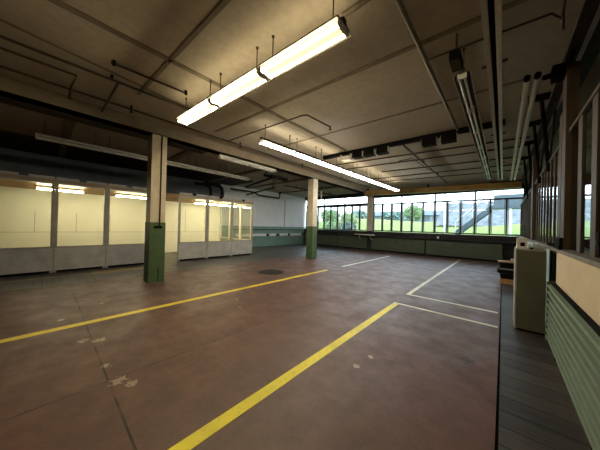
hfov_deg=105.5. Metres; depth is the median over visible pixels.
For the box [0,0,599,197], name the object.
ceiling
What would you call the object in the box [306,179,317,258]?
pillar
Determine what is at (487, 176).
fluorescent light
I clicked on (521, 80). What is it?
trim
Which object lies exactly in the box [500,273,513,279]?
tray
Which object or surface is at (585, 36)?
trim
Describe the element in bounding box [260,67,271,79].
socket
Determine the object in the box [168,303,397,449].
floor marking
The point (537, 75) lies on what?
pipe
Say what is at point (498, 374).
trim
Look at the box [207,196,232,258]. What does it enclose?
partition panel
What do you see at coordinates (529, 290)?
cabinet
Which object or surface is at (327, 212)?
bush
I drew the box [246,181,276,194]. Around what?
pipe
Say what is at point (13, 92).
ceiling beam
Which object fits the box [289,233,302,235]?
wall trunking
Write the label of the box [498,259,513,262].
plank
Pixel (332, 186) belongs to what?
trim
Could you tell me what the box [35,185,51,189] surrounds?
fluorescent light
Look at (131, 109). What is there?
beam
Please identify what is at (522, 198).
window
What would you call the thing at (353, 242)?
radiator cover
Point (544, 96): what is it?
bracket
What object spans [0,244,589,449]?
floor
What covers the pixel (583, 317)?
grille
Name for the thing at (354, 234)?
wall shelf
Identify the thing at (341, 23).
socket
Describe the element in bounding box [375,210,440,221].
house
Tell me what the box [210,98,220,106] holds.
socket
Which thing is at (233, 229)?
wall rail
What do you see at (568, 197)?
window
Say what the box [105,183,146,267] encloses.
partition panel
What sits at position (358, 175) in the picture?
fluorescent light
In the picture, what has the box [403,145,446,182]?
ceiling pipe
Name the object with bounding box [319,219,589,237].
lawn
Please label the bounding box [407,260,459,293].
floor marking
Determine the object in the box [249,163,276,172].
fluorescent light
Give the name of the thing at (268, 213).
wall
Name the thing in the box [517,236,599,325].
wall
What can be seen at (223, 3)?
trim
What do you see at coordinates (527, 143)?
bracket
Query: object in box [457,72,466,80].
socket
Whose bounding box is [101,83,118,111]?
pipe
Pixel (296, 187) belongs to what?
pipe
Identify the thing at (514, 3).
trim
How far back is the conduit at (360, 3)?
2.61 m
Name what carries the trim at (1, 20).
attached to the ceiling at (227, 45)
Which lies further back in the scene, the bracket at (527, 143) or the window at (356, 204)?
the window at (356, 204)
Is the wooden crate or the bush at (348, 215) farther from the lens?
the bush at (348, 215)
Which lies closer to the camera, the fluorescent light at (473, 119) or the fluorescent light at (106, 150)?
the fluorescent light at (473, 119)
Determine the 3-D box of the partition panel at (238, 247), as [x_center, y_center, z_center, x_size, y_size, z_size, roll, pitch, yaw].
[-2.988,0.128,11.829,0.105,2.890,1.263,1,0,42]
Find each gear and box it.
[263,172,287,180]
[542,48,576,83]
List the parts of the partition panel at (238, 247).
panel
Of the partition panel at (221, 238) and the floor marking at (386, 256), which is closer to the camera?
the floor marking at (386, 256)
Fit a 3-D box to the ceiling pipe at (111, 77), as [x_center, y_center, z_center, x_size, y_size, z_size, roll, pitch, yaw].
[-4.135,-2.645,3.186,0.044,0.101,5.150,1,0,42]
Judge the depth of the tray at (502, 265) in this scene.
6.90 m
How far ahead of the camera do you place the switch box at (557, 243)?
3.05 m
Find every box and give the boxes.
[341,153,352,161]
[352,151,364,159]
[363,149,376,157]
[376,146,389,155]
[421,136,437,147]
[440,133,457,144]
[449,33,462,72]
[516,238,526,248]
[547,237,562,249]
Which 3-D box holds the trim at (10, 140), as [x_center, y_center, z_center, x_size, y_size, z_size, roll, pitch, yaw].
[-7.433,-2.717,10.043,2.350,0.070,11.400,1,0,42]
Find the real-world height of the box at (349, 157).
0.180 m
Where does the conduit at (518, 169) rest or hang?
attached to the ceiling at (227, 45)
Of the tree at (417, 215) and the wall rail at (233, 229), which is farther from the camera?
the tree at (417, 215)
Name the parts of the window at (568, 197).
post, post, post, post, post, post, post, post, post, post, post, post, post, post, post, post, post, rail, post, post, post, post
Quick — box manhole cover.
[258,269,283,274]
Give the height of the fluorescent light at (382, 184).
0.500 m
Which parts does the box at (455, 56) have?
plate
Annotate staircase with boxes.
[455,190,522,233]
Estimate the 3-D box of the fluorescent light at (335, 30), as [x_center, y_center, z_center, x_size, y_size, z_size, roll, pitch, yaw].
[-0.003,-2.334,2.824,1.252,0.500,0.316,1,0,39]
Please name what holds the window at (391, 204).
in the wall at (508, 249)
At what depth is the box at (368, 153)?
7.25 m
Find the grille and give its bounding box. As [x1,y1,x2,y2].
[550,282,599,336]
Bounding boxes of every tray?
[496,266,513,274]
[499,262,513,268]
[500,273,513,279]
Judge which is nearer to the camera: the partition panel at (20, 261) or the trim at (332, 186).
the partition panel at (20, 261)
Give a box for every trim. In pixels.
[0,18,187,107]
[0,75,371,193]
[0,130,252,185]
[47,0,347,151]
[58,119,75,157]
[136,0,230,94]
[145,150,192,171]
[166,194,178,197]
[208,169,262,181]
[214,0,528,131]
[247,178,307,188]
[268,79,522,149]
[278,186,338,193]
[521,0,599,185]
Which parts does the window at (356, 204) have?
sash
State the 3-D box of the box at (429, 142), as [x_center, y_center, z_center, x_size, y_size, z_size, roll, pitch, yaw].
[3.558,-2.270,6.266,0.370,0.180,0.240,1,0,39]
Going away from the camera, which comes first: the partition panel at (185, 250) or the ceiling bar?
the ceiling bar
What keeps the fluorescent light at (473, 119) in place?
hanging from the ceiling at (227, 45)
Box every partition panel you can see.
[0,170,55,277]
[53,177,107,272]
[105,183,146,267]
[177,192,207,260]
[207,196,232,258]
[220,205,229,240]
[229,204,239,239]
[231,199,252,255]
[239,204,250,239]
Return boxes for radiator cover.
[304,233,338,246]
[338,235,366,249]
[371,237,425,254]
[426,240,502,262]
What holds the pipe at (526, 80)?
hanging from the ceiling at (227, 45)
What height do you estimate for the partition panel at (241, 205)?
2.780 m
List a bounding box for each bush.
[320,209,336,223]
[325,219,341,229]
[340,212,358,223]
[341,222,355,230]
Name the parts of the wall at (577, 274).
pale green panel, beige panel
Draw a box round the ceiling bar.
[111,60,186,94]
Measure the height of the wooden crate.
0.160 m
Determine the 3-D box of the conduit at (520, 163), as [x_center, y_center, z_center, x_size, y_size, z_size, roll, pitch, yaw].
[5.941,-2.380,10.439,6.130,0.039,0.053,1,0,36]
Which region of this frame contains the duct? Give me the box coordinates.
[194,181,223,196]
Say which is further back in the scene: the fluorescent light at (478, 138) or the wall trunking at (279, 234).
the wall trunking at (279, 234)
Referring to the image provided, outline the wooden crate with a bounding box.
[500,277,513,284]
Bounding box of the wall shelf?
[354,234,374,239]
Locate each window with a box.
[306,199,324,228]
[324,197,344,229]
[344,196,366,230]
[373,196,401,231]
[401,194,434,232]
[434,191,474,234]
[474,188,524,235]
[520,60,599,257]
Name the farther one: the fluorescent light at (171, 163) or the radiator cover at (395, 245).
the radiator cover at (395, 245)
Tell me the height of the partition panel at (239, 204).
2.780 m
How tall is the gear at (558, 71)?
0.567 m
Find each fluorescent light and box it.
[35,121,102,151]
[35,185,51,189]
[59,187,83,192]
[102,136,147,160]
[114,193,145,198]
[167,155,192,168]
[174,80,221,124]
[191,157,223,175]
[193,200,216,204]
[207,46,270,106]
[217,203,236,206]
[218,154,251,165]
[222,165,249,180]
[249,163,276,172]
[256,0,351,79]
[258,124,295,153]
[291,138,320,162]
[316,149,340,169]
[337,163,356,175]
[354,164,369,180]
[368,170,381,184]
[380,178,390,187]
[389,179,398,190]
[453,47,477,111]
[464,107,482,133]
[471,129,485,147]
[476,145,487,158]
[479,157,489,167]
[482,165,490,173]
[484,173,491,179]
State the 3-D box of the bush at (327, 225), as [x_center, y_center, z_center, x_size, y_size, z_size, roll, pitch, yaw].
[3.427,0.626,24.274,2.296,2.551,2.049,1,0,42]
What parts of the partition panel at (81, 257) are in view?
panel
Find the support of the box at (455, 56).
hanging from the ceiling at (227, 45)
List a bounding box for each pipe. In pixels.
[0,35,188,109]
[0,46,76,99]
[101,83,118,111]
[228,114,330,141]
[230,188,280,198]
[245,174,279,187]
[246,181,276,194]
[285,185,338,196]
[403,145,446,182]
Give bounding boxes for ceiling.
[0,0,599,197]
[0,174,253,205]
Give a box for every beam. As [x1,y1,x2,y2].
[0,65,371,188]
[364,180,521,195]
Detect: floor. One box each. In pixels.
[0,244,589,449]
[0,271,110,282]
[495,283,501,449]
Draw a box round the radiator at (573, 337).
[545,253,599,449]
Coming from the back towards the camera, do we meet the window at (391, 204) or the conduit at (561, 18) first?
the window at (391, 204)
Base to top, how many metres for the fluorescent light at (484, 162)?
0.500 m
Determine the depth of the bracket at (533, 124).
5.33 m
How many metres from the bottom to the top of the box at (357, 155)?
0.180 m
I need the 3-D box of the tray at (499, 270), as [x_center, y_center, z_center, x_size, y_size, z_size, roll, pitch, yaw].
[6.471,1.403,7.056,0.560,0.155,0.560,2,0,-45]
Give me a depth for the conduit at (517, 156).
8.99 m
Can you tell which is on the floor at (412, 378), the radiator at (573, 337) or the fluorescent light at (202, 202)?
the radiator at (573, 337)
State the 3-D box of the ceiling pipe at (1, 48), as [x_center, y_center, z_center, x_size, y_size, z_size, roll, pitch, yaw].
[-5.270,-2.568,2.978,0.755,0.194,3.333,1,0,42]
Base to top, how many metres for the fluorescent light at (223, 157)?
0.135 m
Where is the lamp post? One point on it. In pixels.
(444, 226)
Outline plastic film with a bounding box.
[527,243,545,248]
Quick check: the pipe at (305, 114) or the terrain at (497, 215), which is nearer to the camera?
the pipe at (305, 114)
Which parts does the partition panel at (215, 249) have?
panel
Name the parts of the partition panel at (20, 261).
panel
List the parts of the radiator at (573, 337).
plate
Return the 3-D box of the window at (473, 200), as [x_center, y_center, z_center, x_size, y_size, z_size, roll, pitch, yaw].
[8.927,-0.689,13.217,1.940,2.400,0.100,1,0,42]
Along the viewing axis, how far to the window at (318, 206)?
19.73 m
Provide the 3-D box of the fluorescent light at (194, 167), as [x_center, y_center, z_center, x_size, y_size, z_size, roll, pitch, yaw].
[-3.755,-2.396,9.331,0.296,0.495,1.315,1,0,42]
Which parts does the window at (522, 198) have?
sash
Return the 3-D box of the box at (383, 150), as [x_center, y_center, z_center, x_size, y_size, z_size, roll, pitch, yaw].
[2.568,-2.293,7.064,0.370,0.180,0.240,1,0,39]
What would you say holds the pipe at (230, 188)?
attached to the ceiling at (227, 45)
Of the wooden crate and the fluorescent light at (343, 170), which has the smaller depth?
the wooden crate
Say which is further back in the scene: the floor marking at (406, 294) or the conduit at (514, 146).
the conduit at (514, 146)
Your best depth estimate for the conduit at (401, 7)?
3.29 m
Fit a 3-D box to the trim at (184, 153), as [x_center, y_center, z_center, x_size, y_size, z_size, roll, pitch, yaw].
[-5.398,-2.661,9.435,6.100,0.080,0.180,1,0,42]
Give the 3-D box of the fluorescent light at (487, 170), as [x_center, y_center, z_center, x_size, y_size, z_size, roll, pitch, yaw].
[6.568,-2.139,8.008,0.206,0.500,1.166,1,0,42]
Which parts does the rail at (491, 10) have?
rail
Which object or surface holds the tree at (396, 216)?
on the lawn at (428, 226)
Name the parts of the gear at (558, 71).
arm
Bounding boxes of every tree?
[350,210,366,218]
[384,212,406,220]
[403,204,422,221]
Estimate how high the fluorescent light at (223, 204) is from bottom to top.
0.135 m
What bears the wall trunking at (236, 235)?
attached to the wall at (268, 213)
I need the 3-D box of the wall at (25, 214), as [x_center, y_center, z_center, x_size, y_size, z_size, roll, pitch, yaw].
[-7.328,0.040,9.471,3.420,2.820,10.400,1,0,42]
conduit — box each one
[337,136,529,164]
[342,0,370,17]
[348,146,524,168]
[372,163,521,178]
[381,169,520,181]
[382,156,523,171]
[395,0,458,130]
[428,0,566,59]
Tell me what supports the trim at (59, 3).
attached to the ceiling at (227, 45)
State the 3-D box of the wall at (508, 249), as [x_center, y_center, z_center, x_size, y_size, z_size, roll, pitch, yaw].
[7.413,-0.242,14.701,18.900,4.600,0.300,1,0,42]
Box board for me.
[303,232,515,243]
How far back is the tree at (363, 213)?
35.71 m
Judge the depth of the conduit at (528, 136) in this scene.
7.55 m
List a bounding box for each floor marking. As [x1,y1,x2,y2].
[0,270,326,342]
[91,266,143,273]
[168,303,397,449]
[343,256,389,266]
[394,302,497,327]
[406,294,497,312]
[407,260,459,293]
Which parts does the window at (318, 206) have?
sash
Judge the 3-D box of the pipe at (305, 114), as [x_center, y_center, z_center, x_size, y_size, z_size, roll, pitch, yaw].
[-0.841,-2.489,5.972,3.213,0.095,0.823,1,0,21]
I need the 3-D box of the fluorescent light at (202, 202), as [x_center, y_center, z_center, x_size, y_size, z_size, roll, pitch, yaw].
[-4.924,-1.150,11.884,0.250,0.135,1.180,1,0,42]
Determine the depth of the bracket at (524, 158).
7.86 m
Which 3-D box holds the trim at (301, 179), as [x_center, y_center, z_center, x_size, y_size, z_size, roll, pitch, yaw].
[-1.409,-2.537,13.915,6.100,0.080,0.180,1,0,42]
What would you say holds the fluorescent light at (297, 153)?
hanging from the ceiling at (227, 45)
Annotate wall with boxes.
[0,147,305,246]
[0,186,219,252]
[304,174,590,260]
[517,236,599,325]
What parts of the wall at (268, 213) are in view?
dark wall panel, green dado panel, white wall panel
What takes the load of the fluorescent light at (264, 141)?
hanging from the ceiling at (227, 45)
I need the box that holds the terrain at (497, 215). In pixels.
[435,198,590,226]
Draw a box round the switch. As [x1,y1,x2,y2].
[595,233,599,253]
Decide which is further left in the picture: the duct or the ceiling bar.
the ceiling bar
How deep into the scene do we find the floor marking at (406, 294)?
4.95 m
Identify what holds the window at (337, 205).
in the wall at (508, 249)
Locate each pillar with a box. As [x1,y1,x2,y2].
[143,133,166,282]
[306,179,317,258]
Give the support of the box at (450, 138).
attached to the rail at (487, 125)
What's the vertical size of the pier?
3.980 m
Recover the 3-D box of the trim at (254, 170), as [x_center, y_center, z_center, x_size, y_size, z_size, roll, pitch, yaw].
[-3.270,-2.595,11.824,6.100,0.080,0.180,1,0,42]
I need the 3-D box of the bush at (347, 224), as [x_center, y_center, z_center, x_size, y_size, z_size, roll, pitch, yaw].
[4.627,0.816,22.271,2.053,2.216,1.858,1,0,42]
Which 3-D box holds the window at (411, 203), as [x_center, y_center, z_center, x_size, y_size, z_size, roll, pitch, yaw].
[7.479,-0.721,14.508,1.940,2.400,0.100,1,0,42]
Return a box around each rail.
[233,229,288,229]
[323,119,505,159]
[480,0,507,179]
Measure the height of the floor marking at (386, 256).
0.002 m
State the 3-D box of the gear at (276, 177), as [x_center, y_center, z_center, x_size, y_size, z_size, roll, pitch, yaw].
[-1.019,-2.228,10.144,0.548,0.650,1.100,1,0,42]
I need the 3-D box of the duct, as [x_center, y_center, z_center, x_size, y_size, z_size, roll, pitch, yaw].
[-5.095,-1.852,12.953,0.580,1.150,1.590,1,0,42]
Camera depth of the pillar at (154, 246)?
6.09 m
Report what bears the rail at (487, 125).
attached to the ceiling at (227, 45)
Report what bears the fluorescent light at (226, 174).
hanging from the ceiling at (227, 45)
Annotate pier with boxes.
[366,196,373,249]
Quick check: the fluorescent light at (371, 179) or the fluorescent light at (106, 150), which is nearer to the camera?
the fluorescent light at (106, 150)
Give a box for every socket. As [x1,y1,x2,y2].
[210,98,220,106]
[256,69,267,80]
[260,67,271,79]
[337,18,348,37]
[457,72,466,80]
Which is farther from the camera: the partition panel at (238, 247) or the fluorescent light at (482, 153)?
the partition panel at (238, 247)
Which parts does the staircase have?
railing panel, post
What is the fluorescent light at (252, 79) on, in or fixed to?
hanging from the ceiling at (227, 45)
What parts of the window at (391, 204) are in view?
sash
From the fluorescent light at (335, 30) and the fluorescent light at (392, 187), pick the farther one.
the fluorescent light at (392, 187)
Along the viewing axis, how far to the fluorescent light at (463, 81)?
3.45 m
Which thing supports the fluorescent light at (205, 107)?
hanging from the ceiling at (227, 45)
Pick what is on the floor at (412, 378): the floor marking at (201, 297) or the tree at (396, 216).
the floor marking at (201, 297)
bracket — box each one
[520,156,529,198]
[524,140,538,189]
[529,119,543,182]
[534,91,556,171]
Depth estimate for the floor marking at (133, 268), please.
7.40 m
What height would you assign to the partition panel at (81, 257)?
2.880 m
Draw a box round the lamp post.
[443,194,445,233]
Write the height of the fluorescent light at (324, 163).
0.500 m
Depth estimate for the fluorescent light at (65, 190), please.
8.17 m
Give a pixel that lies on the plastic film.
(534, 245)
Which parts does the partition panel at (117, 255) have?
panel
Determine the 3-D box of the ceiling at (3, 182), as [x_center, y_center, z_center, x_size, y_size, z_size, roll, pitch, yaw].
[-7.245,-1.309,9.501,3.380,0.040,10.500,1,0,42]
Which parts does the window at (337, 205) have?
sash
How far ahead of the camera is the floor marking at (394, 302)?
4.25 m
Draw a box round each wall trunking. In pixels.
[235,234,267,236]
[278,233,288,235]
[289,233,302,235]
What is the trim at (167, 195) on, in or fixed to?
attached to the wall at (25, 214)
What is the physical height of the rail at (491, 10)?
0.480 m
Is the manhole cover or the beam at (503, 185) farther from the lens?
the beam at (503, 185)
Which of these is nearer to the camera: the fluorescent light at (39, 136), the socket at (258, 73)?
the socket at (258, 73)
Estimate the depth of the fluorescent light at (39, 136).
6.29 m
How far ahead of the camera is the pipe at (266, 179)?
12.40 m
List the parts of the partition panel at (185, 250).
panel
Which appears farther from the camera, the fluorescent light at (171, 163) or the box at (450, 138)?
the fluorescent light at (171, 163)
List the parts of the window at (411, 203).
sash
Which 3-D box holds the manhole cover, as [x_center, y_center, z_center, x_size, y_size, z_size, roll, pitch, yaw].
[-0.988,1.605,7.800,0.920,0.008,0.920,1,0,42]
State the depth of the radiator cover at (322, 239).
18.69 m
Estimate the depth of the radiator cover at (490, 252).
12.52 m
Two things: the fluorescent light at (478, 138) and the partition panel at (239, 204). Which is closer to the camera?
the fluorescent light at (478, 138)
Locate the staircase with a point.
(513, 203)
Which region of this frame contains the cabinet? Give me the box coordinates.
[513,247,546,335]
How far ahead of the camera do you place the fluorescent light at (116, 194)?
9.44 m

